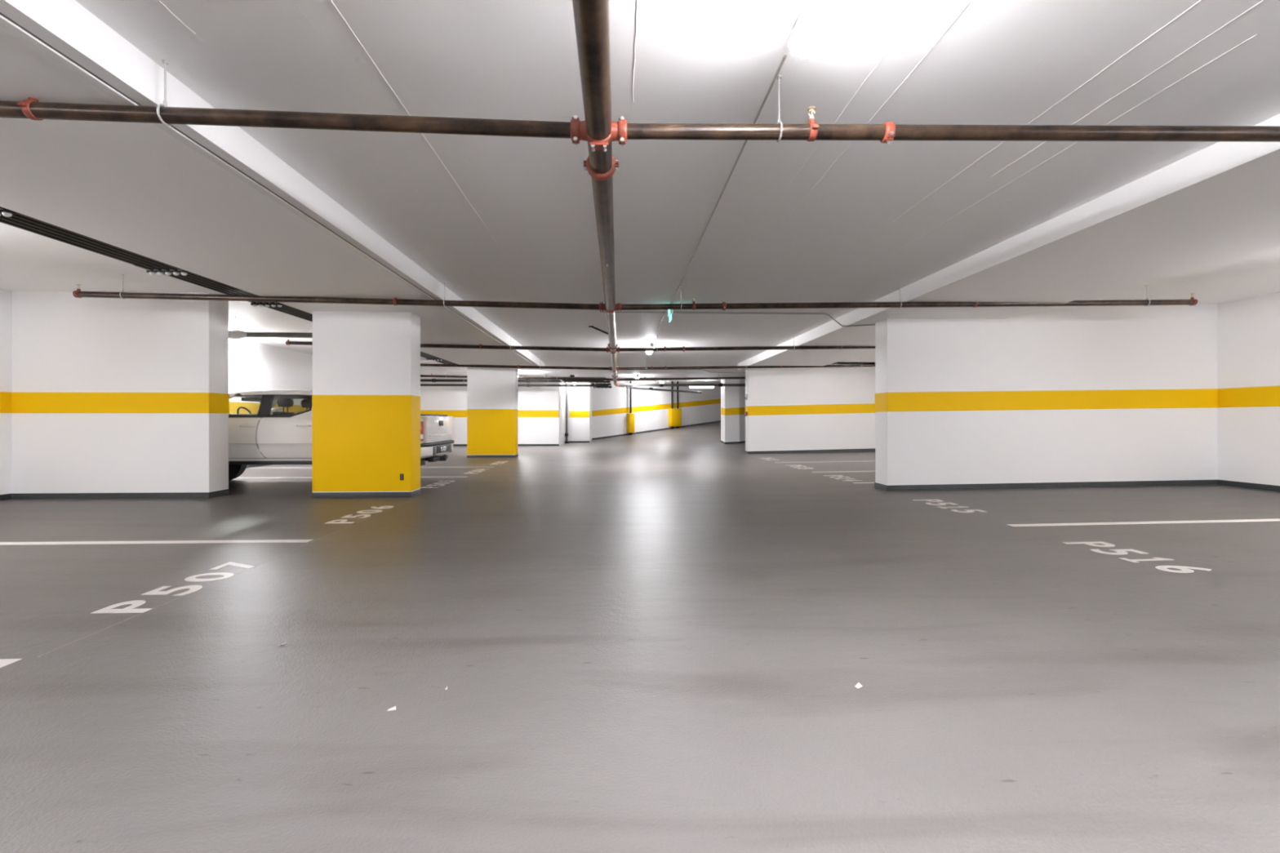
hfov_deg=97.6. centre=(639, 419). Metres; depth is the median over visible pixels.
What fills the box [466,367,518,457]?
column
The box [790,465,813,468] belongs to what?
stall number
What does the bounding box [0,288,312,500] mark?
wall
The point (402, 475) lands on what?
outlet
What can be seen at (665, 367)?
pipe
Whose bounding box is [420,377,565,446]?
wall
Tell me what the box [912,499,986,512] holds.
stall number
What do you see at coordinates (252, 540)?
stall line
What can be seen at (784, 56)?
conduit
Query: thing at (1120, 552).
stall number
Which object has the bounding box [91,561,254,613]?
stall number
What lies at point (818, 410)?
wall
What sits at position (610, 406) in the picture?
wall
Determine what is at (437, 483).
stall number
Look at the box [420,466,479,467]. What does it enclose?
stall line
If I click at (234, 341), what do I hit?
ceiling light
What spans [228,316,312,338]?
drain pipe
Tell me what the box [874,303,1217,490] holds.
wall
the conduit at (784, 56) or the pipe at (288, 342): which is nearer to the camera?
the conduit at (784, 56)
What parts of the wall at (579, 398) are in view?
baseboard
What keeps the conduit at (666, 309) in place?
attached to the ceiling
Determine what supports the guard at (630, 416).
attached to the wall at (610, 406)
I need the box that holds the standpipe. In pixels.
[564,382,568,443]
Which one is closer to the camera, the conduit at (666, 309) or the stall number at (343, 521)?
the stall number at (343, 521)
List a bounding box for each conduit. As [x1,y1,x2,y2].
[600,311,875,326]
[651,309,666,342]
[671,55,786,302]
[672,368,745,373]
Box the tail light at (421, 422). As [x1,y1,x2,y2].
[420,421,423,440]
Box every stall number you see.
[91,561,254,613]
[325,506,393,523]
[420,480,454,488]
[464,468,488,473]
[490,461,508,464]
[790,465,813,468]
[822,475,862,480]
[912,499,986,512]
[1062,541,1211,573]
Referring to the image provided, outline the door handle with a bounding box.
[301,422,306,428]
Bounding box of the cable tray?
[0,206,456,364]
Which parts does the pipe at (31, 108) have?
hanger rod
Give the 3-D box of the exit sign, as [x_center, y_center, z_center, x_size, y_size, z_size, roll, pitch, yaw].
[0.496,-1.735,9.127,0.110,0.270,0.320,0,0,-2]
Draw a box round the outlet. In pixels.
[400,473,404,479]
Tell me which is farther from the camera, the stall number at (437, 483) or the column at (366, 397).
the stall number at (437, 483)
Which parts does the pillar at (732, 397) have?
baseboard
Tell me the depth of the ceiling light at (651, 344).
13.62 m
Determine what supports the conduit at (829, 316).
attached to the ceiling
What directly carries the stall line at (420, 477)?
on the floor
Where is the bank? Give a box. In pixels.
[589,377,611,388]
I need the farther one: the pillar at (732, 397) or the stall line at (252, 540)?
the pillar at (732, 397)
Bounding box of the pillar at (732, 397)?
[720,378,745,444]
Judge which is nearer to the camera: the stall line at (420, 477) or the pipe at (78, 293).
the pipe at (78, 293)
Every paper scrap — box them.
[386,706,395,711]
[854,682,862,688]
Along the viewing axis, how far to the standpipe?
27.93 m
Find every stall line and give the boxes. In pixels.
[0,539,312,545]
[0,658,21,667]
[236,476,466,478]
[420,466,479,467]
[774,460,875,462]
[812,471,875,472]
[1005,519,1279,526]
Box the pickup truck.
[228,389,453,481]
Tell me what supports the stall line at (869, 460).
on the floor
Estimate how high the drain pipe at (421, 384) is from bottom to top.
0.465 m
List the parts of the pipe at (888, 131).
hanger rod, frame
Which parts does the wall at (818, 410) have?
baseboard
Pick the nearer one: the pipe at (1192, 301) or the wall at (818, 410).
the pipe at (1192, 301)
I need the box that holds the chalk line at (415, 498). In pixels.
[36,497,416,657]
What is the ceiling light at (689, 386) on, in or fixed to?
attached to the ceiling
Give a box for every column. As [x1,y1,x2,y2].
[311,311,421,497]
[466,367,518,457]
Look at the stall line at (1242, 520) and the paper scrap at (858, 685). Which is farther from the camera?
the stall line at (1242, 520)
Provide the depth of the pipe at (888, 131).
3.06 m
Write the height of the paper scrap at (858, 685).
0.013 m
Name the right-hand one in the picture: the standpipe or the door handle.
the standpipe
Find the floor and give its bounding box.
[0,422,1279,852]
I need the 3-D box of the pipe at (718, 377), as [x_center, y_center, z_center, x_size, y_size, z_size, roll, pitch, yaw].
[2.103,-1.677,22.002,6.040,0.386,0.129,0,0,-2]
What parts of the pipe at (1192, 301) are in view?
hanger rod, hanger rod, hanger rod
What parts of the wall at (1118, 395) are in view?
baseboard, baseboard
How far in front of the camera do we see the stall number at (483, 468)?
12.87 m
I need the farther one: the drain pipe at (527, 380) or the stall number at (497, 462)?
the drain pipe at (527, 380)
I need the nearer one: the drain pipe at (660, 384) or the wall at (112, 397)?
the wall at (112, 397)
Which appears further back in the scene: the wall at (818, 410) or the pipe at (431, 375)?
the pipe at (431, 375)
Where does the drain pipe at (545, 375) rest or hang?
hanging from the ceiling
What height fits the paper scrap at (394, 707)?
0.013 m
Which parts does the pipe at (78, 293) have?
hanger rod, hanger rod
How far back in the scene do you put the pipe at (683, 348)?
12.57 m
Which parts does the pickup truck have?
door handle, window trim, interior trim, rocker trim, window trim, seat, corner panel, window trim, seat, door handle, seat, tailgate handle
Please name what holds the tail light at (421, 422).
attached to the pickup truck
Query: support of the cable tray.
hanging from the ceiling
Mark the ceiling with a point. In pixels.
(261, 211)
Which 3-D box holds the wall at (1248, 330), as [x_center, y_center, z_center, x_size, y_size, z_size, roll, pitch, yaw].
[9.555,-0.800,15.892,0.256,4.800,57.006,0,0,-2]
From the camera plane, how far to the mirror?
11.19 m
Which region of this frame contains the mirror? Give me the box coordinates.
[270,408,282,413]
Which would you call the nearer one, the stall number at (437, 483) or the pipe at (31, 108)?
the pipe at (31, 108)
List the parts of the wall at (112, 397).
baseboard, baseboard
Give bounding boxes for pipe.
[0,59,580,145]
[72,274,603,311]
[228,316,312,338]
[285,334,608,352]
[420,363,611,370]
[420,373,612,381]
[420,375,603,382]
[420,383,608,386]
[543,373,605,387]
[572,0,624,386]
[617,75,1279,146]
[617,284,1197,311]
[617,335,875,352]
[617,358,875,370]
[617,371,745,381]
[618,376,745,386]
[626,381,702,393]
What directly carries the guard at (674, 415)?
attached to the wall at (610, 406)
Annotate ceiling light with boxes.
[228,338,255,347]
[646,342,654,354]
[688,386,714,387]
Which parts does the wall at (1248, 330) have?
baseboard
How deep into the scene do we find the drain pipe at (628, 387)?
26.40 m
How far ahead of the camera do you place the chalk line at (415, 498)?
3.71 m
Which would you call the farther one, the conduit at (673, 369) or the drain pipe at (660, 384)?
the drain pipe at (660, 384)
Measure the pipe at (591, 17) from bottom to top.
0.465 m
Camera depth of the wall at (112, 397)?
8.49 m
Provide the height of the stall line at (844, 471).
0.078 m
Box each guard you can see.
[626,381,634,435]
[668,381,681,429]
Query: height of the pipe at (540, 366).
0.451 m
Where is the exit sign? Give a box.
[667,309,672,322]
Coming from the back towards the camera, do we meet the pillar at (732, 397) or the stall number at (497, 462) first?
the pillar at (732, 397)
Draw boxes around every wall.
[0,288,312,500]
[11,290,229,498]
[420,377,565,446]
[567,382,591,443]
[591,381,720,439]
[745,362,875,453]
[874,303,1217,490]
[1217,292,1279,491]
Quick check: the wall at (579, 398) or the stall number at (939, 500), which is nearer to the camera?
the stall number at (939, 500)
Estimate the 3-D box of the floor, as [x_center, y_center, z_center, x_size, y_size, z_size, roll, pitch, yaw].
[-0.150,0.451,15.506,19.780,1.498,57.600,0,0,-2]
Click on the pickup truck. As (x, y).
(270, 435)
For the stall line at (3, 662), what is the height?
0.006 m
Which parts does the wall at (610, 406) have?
baseboard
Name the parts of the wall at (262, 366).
baseboard, baseboard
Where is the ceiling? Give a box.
[0,0,1279,381]
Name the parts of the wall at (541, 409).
baseboard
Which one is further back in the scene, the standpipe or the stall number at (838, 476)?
the standpipe

